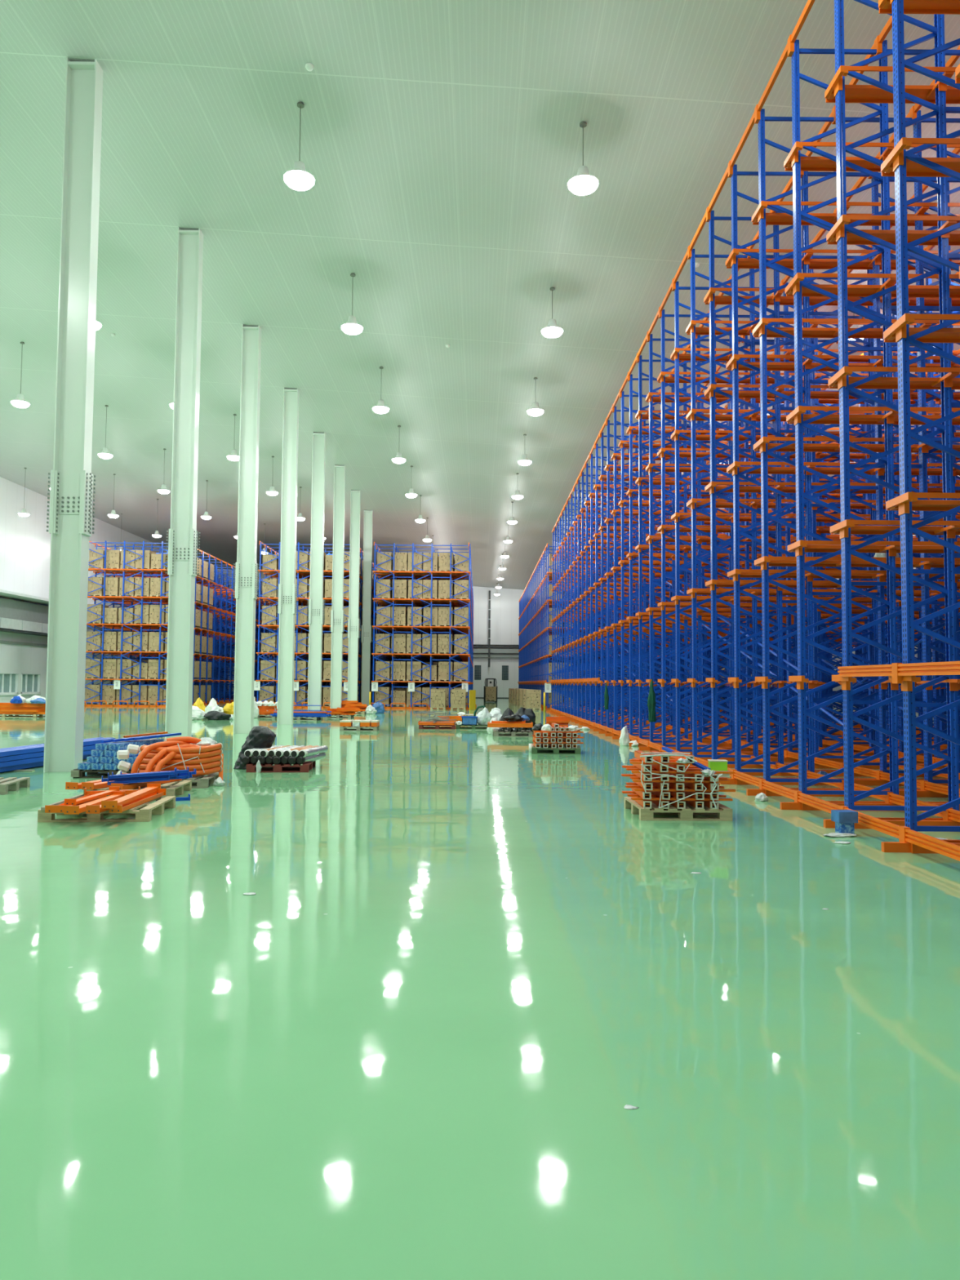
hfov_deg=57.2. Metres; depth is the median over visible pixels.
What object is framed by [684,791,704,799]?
channel
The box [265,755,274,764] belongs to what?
roll
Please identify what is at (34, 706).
steel beam
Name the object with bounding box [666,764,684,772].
channel
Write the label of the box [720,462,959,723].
wall
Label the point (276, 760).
roll
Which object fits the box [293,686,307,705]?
load
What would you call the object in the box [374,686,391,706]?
load
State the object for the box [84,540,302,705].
rack
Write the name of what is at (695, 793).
strip
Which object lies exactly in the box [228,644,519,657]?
duct
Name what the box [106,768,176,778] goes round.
bar
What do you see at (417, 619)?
load
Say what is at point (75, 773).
wooden pallet
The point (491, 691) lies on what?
load
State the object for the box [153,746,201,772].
tube
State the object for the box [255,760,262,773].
plastic bag
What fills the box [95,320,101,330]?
lamp
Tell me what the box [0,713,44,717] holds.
wooden pallet
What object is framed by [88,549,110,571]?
load
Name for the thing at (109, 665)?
load
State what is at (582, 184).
lamp
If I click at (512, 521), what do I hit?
lamp
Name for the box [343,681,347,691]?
placard
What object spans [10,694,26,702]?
wrapped bundle
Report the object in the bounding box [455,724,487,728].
wooden pallet
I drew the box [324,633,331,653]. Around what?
load
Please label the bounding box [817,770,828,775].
plastic bag
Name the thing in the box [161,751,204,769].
strip
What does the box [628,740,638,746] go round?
plastic bag
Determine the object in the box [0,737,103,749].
upright
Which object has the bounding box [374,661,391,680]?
load
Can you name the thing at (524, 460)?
lamp
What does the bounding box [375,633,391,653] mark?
load
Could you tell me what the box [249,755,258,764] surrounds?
roll
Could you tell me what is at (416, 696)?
load
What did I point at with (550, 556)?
load
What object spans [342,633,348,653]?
load
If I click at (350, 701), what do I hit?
steel beam
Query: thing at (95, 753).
beam
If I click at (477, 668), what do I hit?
window
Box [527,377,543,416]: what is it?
lamp
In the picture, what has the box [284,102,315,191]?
lamp
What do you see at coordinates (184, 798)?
bar
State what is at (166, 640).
load
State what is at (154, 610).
load
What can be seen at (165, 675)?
load
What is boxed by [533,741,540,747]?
channel
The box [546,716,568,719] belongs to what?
beam
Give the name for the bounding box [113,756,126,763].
beam
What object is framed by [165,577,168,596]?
load
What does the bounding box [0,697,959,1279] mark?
floor
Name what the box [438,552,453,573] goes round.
load
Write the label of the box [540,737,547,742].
channel
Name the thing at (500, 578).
lamp
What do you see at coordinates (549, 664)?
load
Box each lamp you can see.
[10,342,29,408]
[17,467,29,516]
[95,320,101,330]
[97,404,112,458]
[107,473,118,518]
[151,498,161,537]
[157,448,169,493]
[200,480,211,519]
[226,413,239,461]
[266,456,278,495]
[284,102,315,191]
[297,486,305,520]
[341,273,363,334]
[372,366,389,413]
[391,425,405,463]
[405,466,417,497]
[415,495,425,523]
[422,517,431,542]
[497,574,503,580]
[498,554,506,570]
[501,551,508,558]
[503,523,512,543]
[506,501,517,524]
[511,473,523,499]
[518,434,531,465]
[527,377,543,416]
[541,287,563,337]
[567,121,598,195]
[848,324,863,340]
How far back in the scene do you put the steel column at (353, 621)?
47.93 m
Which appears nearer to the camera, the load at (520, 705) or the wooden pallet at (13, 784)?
the wooden pallet at (13, 784)
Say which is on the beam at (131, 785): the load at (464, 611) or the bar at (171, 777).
the bar at (171, 777)
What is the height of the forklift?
1.928 m
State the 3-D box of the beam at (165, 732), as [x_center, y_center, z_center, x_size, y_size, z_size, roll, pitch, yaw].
[-5.610,1.591,14.778,0.050,0.065,0.833,-1,-3,33]
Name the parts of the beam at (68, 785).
plate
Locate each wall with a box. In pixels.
[0,476,208,702]
[211,568,524,662]
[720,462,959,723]
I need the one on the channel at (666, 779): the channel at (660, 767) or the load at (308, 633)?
the channel at (660, 767)
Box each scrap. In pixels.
[243,892,255,895]
[623,1104,638,1109]
[832,840,850,844]
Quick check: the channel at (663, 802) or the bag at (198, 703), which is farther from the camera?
the bag at (198, 703)
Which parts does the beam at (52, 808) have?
plate, plate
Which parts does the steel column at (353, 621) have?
web plate, splice plate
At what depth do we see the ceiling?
19.48 m
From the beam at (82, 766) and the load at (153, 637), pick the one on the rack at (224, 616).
the load at (153, 637)
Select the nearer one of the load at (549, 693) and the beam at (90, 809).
the beam at (90, 809)
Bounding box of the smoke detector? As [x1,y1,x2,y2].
[305,62,313,71]
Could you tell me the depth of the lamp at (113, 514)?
48.16 m
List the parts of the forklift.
control panel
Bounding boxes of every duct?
[0,589,204,653]
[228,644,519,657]
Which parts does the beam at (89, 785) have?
plate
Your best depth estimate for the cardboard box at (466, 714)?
30.29 m
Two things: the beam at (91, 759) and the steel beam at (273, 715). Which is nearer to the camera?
the beam at (91, 759)
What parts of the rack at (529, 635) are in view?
shelf rail, shelf rail, shelf rail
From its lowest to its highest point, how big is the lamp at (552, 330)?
1.253 m
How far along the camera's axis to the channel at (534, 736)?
18.98 m
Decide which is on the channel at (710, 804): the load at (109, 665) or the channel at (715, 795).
the channel at (715, 795)
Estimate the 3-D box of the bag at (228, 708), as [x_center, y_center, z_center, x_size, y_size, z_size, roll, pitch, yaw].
[-10.053,2.773,35.491,0.698,0.547,0.526,0,-3,0]
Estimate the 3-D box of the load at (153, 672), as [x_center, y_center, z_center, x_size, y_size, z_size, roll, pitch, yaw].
[-19.045,1.747,52.116,0.844,1.157,1.064,0,-3,0]
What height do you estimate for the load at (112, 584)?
1.157 m
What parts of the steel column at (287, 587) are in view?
splice plate, splice plate, web plate, head plate, splice plate, splice plate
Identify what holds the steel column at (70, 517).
on the floor
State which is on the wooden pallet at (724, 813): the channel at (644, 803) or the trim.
the channel at (644, 803)
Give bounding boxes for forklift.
[484,678,497,702]
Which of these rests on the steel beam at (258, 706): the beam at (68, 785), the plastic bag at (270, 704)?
the plastic bag at (270, 704)
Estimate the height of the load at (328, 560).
0.951 m
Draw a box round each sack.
[233,725,275,769]
[501,707,514,729]
[501,713,524,721]
[515,706,535,733]
[531,723,542,730]
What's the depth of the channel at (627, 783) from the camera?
10.45 m
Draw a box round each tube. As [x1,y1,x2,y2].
[130,740,194,773]
[137,760,222,770]
[137,765,222,776]
[138,742,222,753]
[138,748,222,759]
[141,754,222,764]
[144,743,199,772]
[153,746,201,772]
[164,736,201,744]
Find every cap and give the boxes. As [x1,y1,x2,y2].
[115,769,126,774]
[116,750,130,772]
[126,743,139,754]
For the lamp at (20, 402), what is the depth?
28.58 m
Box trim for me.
[223,662,518,697]
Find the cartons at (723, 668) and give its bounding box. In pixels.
[527,557,724,707]
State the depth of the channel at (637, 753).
10.03 m
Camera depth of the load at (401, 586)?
51.85 m
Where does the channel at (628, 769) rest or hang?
on the channel at (678, 775)
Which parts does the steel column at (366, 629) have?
web plate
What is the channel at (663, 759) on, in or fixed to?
on the channel at (660, 767)
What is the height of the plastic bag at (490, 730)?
0.502 m
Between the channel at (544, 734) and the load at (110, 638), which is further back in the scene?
the load at (110, 638)
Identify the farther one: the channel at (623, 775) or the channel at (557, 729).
the channel at (557, 729)
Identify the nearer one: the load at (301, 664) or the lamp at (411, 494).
the lamp at (411, 494)
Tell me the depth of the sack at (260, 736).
15.11 m
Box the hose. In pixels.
[473,705,485,715]
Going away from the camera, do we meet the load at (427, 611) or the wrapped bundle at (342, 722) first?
the wrapped bundle at (342, 722)
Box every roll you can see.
[241,755,251,764]
[244,745,276,757]
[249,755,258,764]
[252,745,284,756]
[257,755,266,764]
[259,745,290,757]
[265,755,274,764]
[267,745,297,757]
[272,756,282,764]
[275,745,304,757]
[280,755,288,764]
[283,745,311,757]
[288,756,297,764]
[290,745,318,757]
[296,752,325,764]
[298,745,328,757]
[528,743,533,752]
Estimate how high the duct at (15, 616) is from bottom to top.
2.850 m
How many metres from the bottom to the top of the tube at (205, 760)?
0.136 m
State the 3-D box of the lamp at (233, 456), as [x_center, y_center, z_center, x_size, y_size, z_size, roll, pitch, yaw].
[-9.839,-8.121,35.245,0.550,1.882,0.536,0,-3,0]
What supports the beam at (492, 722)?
on the beam
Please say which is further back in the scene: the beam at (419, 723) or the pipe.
the pipe
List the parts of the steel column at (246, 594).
splice plate, splice plate, web plate, head plate, splice plate, splice plate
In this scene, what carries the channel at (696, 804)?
on the wooden pallet at (724, 813)
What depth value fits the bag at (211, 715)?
34.23 m
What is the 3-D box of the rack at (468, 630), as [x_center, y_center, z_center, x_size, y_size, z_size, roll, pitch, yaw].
[-3.577,0.030,69.826,5.935,9.780,36.927,0,-3,0]
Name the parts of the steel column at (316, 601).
splice plate, splice plate, web plate, splice plate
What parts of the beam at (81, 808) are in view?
plate, plate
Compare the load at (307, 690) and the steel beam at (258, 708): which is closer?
the steel beam at (258, 708)
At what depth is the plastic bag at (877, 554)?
13.01 m
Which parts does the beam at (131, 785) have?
plate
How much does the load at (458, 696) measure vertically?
1.157 m
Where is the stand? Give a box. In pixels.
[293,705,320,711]
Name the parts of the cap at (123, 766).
foam cap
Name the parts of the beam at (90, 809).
plate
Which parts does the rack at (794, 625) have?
shelf rail, shelf rail, shelf rail, shelf rail, shelf rail, shelf rail, shelf rail, shelf rail, shelf rail, shelf rail, shelf rail, shelf rail, shelf rail, shelf rail, shelf rail, shelf rail, shelf rail, shelf rail, shelf rail, shelf rail, shelf rail, shelf rail, shelf rail, shelf rail, shelf rail, shelf rail, shelf rail, shelf rail, shelf rail, shelf rail, shelf rail, shelf rail, shelf rail, shelf rail, shelf rail, shelf rail, shelf rail, shelf rail, shelf rail, shelf rail, shelf rail, shelf rail, shelf rail, shelf rail, shelf rail, shelf rail, shelf rail, shelf rail, shelf rail, shelf rail, shelf rail, shelf rail, shelf rail, shelf rail, shelf rail, shelf rail, shelf rail, shelf rail, shelf rail, shelf rail, shelf rail, shelf rail, shelf rail, shelf rail, shelf rail, shelf rail, shelf rail, shelf rail, shelf rail, shelf rail, shelf rail, shelf rail, shelf rail, shelf rail, shelf rail, shelf rail, shelf rail, shelf rail, shelf rail, shelf rail, shelf rail, shelf rail, shelf rail, shelf rail, shelf rail, shelf rail, shelf rail, shelf rail, shelf rail, shelf rail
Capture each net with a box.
[604,682,608,709]
[647,679,656,721]
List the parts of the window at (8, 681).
glass pane, sill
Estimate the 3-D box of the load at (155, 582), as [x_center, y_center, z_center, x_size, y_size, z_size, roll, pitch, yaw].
[-19.016,-3.077,52.355,0.844,1.157,1.064,0,-3,0]
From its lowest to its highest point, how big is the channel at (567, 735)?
0.089 m
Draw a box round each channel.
[533,730,583,733]
[533,732,540,737]
[533,736,540,742]
[533,736,583,737]
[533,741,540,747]
[533,742,583,743]
[540,732,547,737]
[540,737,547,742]
[540,741,547,747]
[546,732,555,737]
[547,741,555,747]
[548,737,555,742]
[551,723,559,727]
[552,726,559,731]
[555,732,562,737]
[555,737,562,742]
[555,743,562,747]
[559,726,564,731]
[562,733,571,737]
[562,737,570,742]
[563,726,569,731]
[563,743,570,747]
[570,737,577,742]
[570,743,577,747]
[571,733,577,737]
[621,773,684,777]
[622,765,708,768]
[622,791,685,794]
[625,785,724,788]
[626,768,700,770]
[626,782,719,785]
[626,794,726,797]
[629,759,677,761]
[629,761,692,764]
[630,776,727,779]
[631,758,651,772]
[631,770,733,773]
[631,772,652,781]
[631,787,651,799]
[631,793,651,808]
[631,797,733,800]
[632,779,730,782]
[633,788,735,791]
[634,750,653,762]
[635,782,652,790]
[649,751,669,763]
[649,787,670,799]
[649,793,669,808]
[650,764,668,772]
[650,773,668,781]
[650,776,668,790]
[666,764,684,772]
[666,773,684,781]
[666,782,684,790]
[667,791,684,799]
[668,796,685,808]
[671,751,694,763]
[681,773,702,781]
[684,782,702,791]
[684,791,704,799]
[684,800,703,808]
[702,782,719,791]
[702,800,718,808]
[703,773,718,782]
[704,791,718,799]
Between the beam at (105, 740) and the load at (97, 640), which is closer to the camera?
the beam at (105, 740)
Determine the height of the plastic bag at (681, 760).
0.051 m
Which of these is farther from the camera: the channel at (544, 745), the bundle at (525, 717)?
the bundle at (525, 717)
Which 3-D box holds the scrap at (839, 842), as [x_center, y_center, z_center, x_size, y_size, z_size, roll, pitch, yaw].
[3.462,1.935,8.419,0.181,0.020,0.106,0,-3,0]
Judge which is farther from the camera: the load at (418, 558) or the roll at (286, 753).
the load at (418, 558)
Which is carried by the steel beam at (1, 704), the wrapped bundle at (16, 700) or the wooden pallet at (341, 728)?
the wrapped bundle at (16, 700)
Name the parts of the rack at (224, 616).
shelf rail, shelf rail, shelf rail, shelf rail, shelf rail, shelf rail, shelf rail, shelf rail, shelf rail, shelf rail, shelf rail, shelf rail, shelf rail, shelf rail, shelf rail, shelf rail, shelf rail, shelf rail, shelf rail, shelf rail, shelf rail, shelf rail, shelf rail, shelf rail, shelf rail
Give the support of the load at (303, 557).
on the rack at (300, 628)
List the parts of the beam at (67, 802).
plate, plate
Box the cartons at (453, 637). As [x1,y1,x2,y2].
[378,555,468,706]
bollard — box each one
[368,691,371,705]
[543,692,545,711]
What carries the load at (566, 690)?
on the rack at (529, 635)
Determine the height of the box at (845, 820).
0.240 m
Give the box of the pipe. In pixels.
[488,590,490,666]
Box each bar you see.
[101,774,170,782]
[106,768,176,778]
[106,774,169,785]
[111,767,176,775]
[116,776,176,781]
[120,766,189,774]
[155,793,190,801]
[171,773,189,779]
[179,768,195,775]
[662,746,707,769]
[665,746,711,768]
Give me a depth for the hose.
30.14 m
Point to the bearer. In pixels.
(14, 770)
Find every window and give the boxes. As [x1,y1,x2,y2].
[0,672,18,695]
[20,672,40,694]
[474,665,480,679]
[502,665,508,679]
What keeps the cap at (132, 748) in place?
on the cap at (123, 766)
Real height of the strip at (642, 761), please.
0.363 m
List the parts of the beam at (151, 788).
plate, plate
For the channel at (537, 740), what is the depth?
19.03 m
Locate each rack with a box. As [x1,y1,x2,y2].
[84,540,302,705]
[255,541,391,706]
[371,542,473,709]
[517,542,751,710]
[546,0,959,861]
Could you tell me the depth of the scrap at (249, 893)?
6.20 m
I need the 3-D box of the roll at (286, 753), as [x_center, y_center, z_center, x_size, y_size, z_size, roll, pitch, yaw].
[-3.139,1.927,15.250,0.133,0.130,1.162,0,-3,9]
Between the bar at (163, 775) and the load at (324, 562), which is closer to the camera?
the bar at (163, 775)
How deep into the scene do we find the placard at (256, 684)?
51.25 m
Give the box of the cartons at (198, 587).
[137,553,213,704]
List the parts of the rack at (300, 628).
shelf rail, shelf rail, shelf rail, shelf rail, shelf rail, shelf rail, shelf rail, shelf rail, shelf rail, shelf rail, shelf rail, shelf rail, shelf rail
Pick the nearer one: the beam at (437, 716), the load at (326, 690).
the beam at (437, 716)
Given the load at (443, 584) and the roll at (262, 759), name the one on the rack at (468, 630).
the load at (443, 584)
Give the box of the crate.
[461,715,477,724]
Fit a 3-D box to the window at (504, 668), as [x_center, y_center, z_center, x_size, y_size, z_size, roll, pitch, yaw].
[2.607,3.392,91.071,0.676,1.516,0.035,0,-3,0]
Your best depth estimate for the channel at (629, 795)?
10.14 m
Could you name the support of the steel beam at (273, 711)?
on the steel beam at (273, 713)
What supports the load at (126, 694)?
on the rack at (224, 616)
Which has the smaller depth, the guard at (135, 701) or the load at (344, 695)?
the guard at (135, 701)
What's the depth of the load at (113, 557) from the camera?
51.91 m
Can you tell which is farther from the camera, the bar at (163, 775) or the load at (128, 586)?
the load at (128, 586)
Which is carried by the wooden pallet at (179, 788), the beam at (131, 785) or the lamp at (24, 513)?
the beam at (131, 785)
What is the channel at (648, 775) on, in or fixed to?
on the channel at (648, 785)
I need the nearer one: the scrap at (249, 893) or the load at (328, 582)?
the scrap at (249, 893)
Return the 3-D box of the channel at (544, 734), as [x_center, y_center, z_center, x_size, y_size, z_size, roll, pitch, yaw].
[1.406,2.060,19.334,0.098,0.089,0.882,0,-3,1]
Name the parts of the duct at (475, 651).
rail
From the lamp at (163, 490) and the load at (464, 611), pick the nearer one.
the lamp at (163, 490)
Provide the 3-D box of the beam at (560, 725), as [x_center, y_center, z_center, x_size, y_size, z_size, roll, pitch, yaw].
[2.316,2.563,26.392,0.652,0.055,0.070,0,-3,0]
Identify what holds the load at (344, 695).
on the rack at (300, 628)
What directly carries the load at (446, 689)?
on the rack at (468, 630)
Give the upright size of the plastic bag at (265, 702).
0.227 m
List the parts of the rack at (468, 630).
shelf rail, shelf rail, shelf rail, shelf rail, shelf rail, shelf rail, shelf rail, shelf rail, shelf rail, shelf rail, shelf rail, shelf rail, shelf rail, shelf rail, shelf rail, shelf rail, shelf rail, shelf rail, shelf rail, shelf rail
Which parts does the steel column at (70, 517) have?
splice plate, splice plate, web plate, splice plate, head plate, splice plate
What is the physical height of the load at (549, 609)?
1.157 m
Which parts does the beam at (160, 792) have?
plate, plate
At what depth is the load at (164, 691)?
51.51 m
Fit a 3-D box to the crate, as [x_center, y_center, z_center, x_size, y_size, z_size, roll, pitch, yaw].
[-0.345,2.667,29.103,0.540,0.280,0.380,0,-3,0]
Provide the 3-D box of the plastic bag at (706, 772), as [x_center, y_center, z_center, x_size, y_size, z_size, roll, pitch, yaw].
[2.539,1.468,9.822,0.150,0.076,0.161,-2,-4,40]
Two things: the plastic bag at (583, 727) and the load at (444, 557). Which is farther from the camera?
the load at (444, 557)
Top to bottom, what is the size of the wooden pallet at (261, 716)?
0.130 m
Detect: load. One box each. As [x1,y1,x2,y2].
[84,658,101,679]
[84,684,100,704]
[85,631,104,651]
[86,604,108,623]
[87,577,103,595]
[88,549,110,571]
[101,631,120,651]
[102,577,119,595]
[102,608,121,623]
[102,658,119,679]
[102,684,116,704]
[106,550,125,571]
[115,684,135,704]
[116,659,137,679]
[117,631,133,651]
[118,608,134,623]
[119,577,137,596]
[120,550,135,571]
[132,684,151,705]
[133,604,150,623]
[133,631,151,651]
[133,662,151,679]
[134,550,155,568]
[134,577,150,596]
[147,659,164,679]
[147,684,166,705]
[148,631,165,651]
[149,604,165,623]
[150,577,168,599]
[151,553,167,572]
[163,688,165,705]
[164,604,168,624]
[164,631,167,651]
[164,659,166,679]
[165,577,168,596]
[258,685,275,705]
[260,660,276,679]
[261,605,277,625]
[261,632,276,652]
[262,554,278,573]
[262,578,277,599]
[293,660,308,680]
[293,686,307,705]
[294,605,308,625]
[294,633,307,653]
[295,578,308,597]
[296,551,310,573]
[306,660,324,680]
[306,689,323,706]
[307,633,324,653]
[308,578,324,597]
[309,551,326,573]
[322,686,330,706]
[323,660,330,680]
[324,555,333,573]
[324,578,332,597]
[324,605,331,625]
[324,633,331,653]
[342,606,348,625]
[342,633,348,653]
[342,661,347,680]
[342,686,347,702]
[343,551,349,570]
[343,578,349,598]
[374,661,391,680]
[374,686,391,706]
[375,579,391,600]
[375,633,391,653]
[376,606,391,626]
[377,551,392,573]
[391,579,408,600]
[391,606,406,626]
[391,634,406,653]
[391,661,406,680]
[391,690,406,706]
[392,551,408,573]
[406,634,422,653]
[406,661,422,681]
[406,687,422,706]
[407,552,422,573]
[407,606,422,626]
[408,579,422,598]
[422,552,438,573]
[422,579,437,599]
[422,606,438,626]
[422,634,437,653]
[422,665,437,681]
[422,687,436,706]
[430,688,445,710]
[437,634,452,653]
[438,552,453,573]
[438,579,453,599]
[438,607,453,626]
[438,662,453,681]
[438,687,453,706]
[450,688,466,710]
[453,579,468,599]
[453,607,468,626]
[453,634,468,653]
[453,662,468,681]
[453,687,467,707]
[454,552,469,574]
[485,686,496,701]
[508,688,520,704]
[511,688,515,705]
[513,688,515,706]
[515,688,522,706]
[518,688,533,707]
[522,689,537,709]
[525,689,541,710]
[548,553,564,572]
[548,584,561,599]
[548,608,561,626]
[548,635,561,654]
[548,662,564,682]
[548,691,561,707]
[563,635,573,654]
[563,689,573,706]
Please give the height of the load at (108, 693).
1.157 m
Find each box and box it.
[466,714,487,727]
[707,759,728,770]
[831,809,857,834]
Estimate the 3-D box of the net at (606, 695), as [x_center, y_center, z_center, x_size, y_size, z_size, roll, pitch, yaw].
[3.808,1.673,26.453,0.124,0.830,0.129,2,-3,-21]
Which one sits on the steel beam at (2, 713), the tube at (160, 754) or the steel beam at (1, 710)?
the steel beam at (1, 710)
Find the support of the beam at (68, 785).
on the wooden pallet at (179, 788)
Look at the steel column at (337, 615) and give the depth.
42.41 m
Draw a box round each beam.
[0,702,44,705]
[0,705,45,707]
[0,706,45,709]
[0,709,38,711]
[0,711,44,714]
[44,791,106,813]
[63,791,124,814]
[64,786,119,804]
[65,773,128,789]
[77,762,91,769]
[81,781,124,790]
[84,786,140,795]
[85,791,133,813]
[86,755,100,763]
[90,749,104,756]
[91,763,104,769]
[95,738,148,750]
[99,755,113,763]
[101,734,155,742]
[101,783,160,808]
[104,750,117,756]
[104,763,117,769]
[108,738,164,750]
[109,788,166,813]
[111,733,164,742]
[111,778,181,790]
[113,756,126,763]
[117,749,139,756]
[122,733,172,741]
[123,731,168,737]
[126,755,137,763]
[133,733,181,740]
[218,753,223,780]
[257,706,276,707]
[257,707,275,709]
[258,708,275,711]
[258,711,272,712]
[258,712,273,714]
[270,714,328,715]
[272,711,326,712]
[272,715,326,716]
[273,712,325,714]
[330,713,346,715]
[333,708,355,710]
[341,702,362,704]
[342,700,358,702]
[342,711,357,712]
[344,706,367,707]
[345,704,366,706]
[417,721,454,724]
[437,715,461,717]
[440,717,462,719]
[444,720,462,721]
[487,721,533,727]
[491,720,525,723]
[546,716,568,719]
[546,718,568,720]
[546,720,569,722]
[546,722,568,724]
[549,724,568,726]
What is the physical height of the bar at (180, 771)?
0.100 m
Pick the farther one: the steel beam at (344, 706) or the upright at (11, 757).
the steel beam at (344, 706)
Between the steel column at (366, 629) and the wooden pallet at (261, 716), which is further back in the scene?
the steel column at (366, 629)
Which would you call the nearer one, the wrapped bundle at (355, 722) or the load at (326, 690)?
the wrapped bundle at (355, 722)
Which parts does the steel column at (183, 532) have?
splice plate, splice plate, web plate, head plate, splice plate, splice plate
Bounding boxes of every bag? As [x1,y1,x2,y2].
[191,705,206,719]
[192,697,205,711]
[194,737,217,746]
[204,697,217,712]
[204,711,231,719]
[210,706,223,712]
[213,777,225,786]
[222,702,233,714]
[253,697,258,718]
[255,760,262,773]
[256,701,263,706]
[262,700,268,706]
[266,701,275,706]
[364,704,377,714]
[455,720,462,724]
[457,711,466,715]
[475,707,492,724]
[486,717,502,734]
[489,707,502,720]
[541,724,552,731]
[566,724,581,731]
[580,726,590,729]
[618,725,630,746]
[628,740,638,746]
[675,758,689,763]
[701,768,715,775]
[755,792,768,801]
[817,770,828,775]
[822,832,857,837]
[873,552,899,557]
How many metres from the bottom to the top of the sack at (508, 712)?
0.760 m
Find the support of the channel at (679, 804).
on the wooden pallet at (724, 813)
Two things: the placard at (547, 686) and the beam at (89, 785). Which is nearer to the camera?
the beam at (89, 785)
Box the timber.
[40,794,84,810]
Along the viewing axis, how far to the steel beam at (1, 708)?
35.48 m
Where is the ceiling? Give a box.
[0,0,959,589]
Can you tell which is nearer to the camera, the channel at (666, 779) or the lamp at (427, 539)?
the channel at (666, 779)
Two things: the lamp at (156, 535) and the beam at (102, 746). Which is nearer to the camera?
the beam at (102, 746)
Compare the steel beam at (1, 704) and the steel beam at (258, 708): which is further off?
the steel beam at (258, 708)
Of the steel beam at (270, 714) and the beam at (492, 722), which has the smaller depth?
the beam at (492, 722)
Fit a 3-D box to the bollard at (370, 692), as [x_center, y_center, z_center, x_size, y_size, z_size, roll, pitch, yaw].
[-6.303,3.455,50.429,0.105,0.980,0.110,0,-3,0]
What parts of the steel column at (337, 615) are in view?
web plate, splice plate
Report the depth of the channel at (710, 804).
9.81 m
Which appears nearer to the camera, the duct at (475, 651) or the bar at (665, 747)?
the bar at (665, 747)
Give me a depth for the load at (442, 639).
51.69 m
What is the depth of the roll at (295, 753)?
14.67 m
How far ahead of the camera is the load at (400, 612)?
51.78 m
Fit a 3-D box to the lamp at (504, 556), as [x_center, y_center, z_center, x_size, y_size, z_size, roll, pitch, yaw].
[1.748,-6.331,61.371,0.550,1.253,0.536,0,-3,0]
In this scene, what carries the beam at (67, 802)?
on the beam at (52, 808)
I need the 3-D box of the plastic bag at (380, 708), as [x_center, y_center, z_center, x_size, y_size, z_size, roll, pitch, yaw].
[-5.005,3.329,43.265,0.621,0.545,0.453,1,-3,-19]
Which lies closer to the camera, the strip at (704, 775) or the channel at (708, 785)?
the strip at (704, 775)
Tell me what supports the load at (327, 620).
on the rack at (300, 628)
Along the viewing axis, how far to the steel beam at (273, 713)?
34.81 m
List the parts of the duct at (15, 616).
white panel, white panel, white panel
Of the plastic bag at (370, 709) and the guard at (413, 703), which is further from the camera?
the guard at (413, 703)
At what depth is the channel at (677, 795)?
9.83 m
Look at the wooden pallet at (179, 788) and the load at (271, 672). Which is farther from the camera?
the load at (271, 672)
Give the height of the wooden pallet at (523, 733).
0.130 m
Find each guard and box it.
[90,700,106,706]
[112,700,128,706]
[133,701,149,706]
[390,702,405,709]
[412,702,427,709]
[469,689,475,710]
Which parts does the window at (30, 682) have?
glass pane, sill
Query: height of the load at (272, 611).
1.157 m
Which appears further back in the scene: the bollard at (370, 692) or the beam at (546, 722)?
the bollard at (370, 692)
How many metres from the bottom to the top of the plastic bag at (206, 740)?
0.170 m
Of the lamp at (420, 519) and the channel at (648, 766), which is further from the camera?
the lamp at (420, 519)
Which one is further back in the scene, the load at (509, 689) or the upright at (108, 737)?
the load at (509, 689)
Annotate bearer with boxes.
[8,769,35,771]
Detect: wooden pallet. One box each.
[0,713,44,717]
[0,777,30,794]
[37,795,175,822]
[71,768,131,777]
[83,780,191,797]
[160,772,218,788]
[246,760,315,772]
[257,714,277,718]
[293,716,320,720]
[324,715,354,718]
[339,725,379,730]
[356,711,365,714]
[418,724,455,728]
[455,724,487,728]
[493,729,533,737]
[531,745,580,754]
[623,796,732,821]
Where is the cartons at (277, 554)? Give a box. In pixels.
[271,554,385,705]
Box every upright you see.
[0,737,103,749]
[0,737,113,751]
[0,737,115,756]
[0,738,93,750]
[0,744,95,762]
[0,749,94,767]
[0,754,91,772]
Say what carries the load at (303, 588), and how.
on the rack at (300, 628)
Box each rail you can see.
[84,704,165,706]
[293,706,330,708]
[385,706,429,709]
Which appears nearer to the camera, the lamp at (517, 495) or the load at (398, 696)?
the lamp at (517, 495)
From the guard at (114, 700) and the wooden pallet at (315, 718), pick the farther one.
the guard at (114, 700)
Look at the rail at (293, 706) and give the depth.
50.69 m
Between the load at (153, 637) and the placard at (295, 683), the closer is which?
the placard at (295, 683)
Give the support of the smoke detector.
attached to the ceiling
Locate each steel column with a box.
[43,57,102,772]
[164,226,203,743]
[232,324,261,733]
[276,387,298,724]
[306,431,325,710]
[329,464,345,708]
[346,489,360,702]
[360,510,373,706]
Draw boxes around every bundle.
[9,695,22,703]
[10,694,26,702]
[25,695,45,703]
[30,697,45,703]
[339,720,353,726]
[352,720,361,726]
[360,720,372,726]
[370,720,379,726]
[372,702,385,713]
[521,715,529,720]
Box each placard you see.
[113,680,119,688]
[253,680,260,690]
[293,680,298,690]
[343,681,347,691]
[371,681,377,691]
[408,682,414,691]
[462,682,467,692]
[544,683,551,692]
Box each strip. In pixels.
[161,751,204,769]
[177,743,186,769]
[639,770,684,781]
[640,752,690,754]
[640,754,697,762]
[640,760,646,793]
[640,764,704,778]
[649,758,689,772]
[658,780,664,808]
[659,792,710,808]
[700,775,706,793]
[709,769,723,780]
[709,773,716,808]

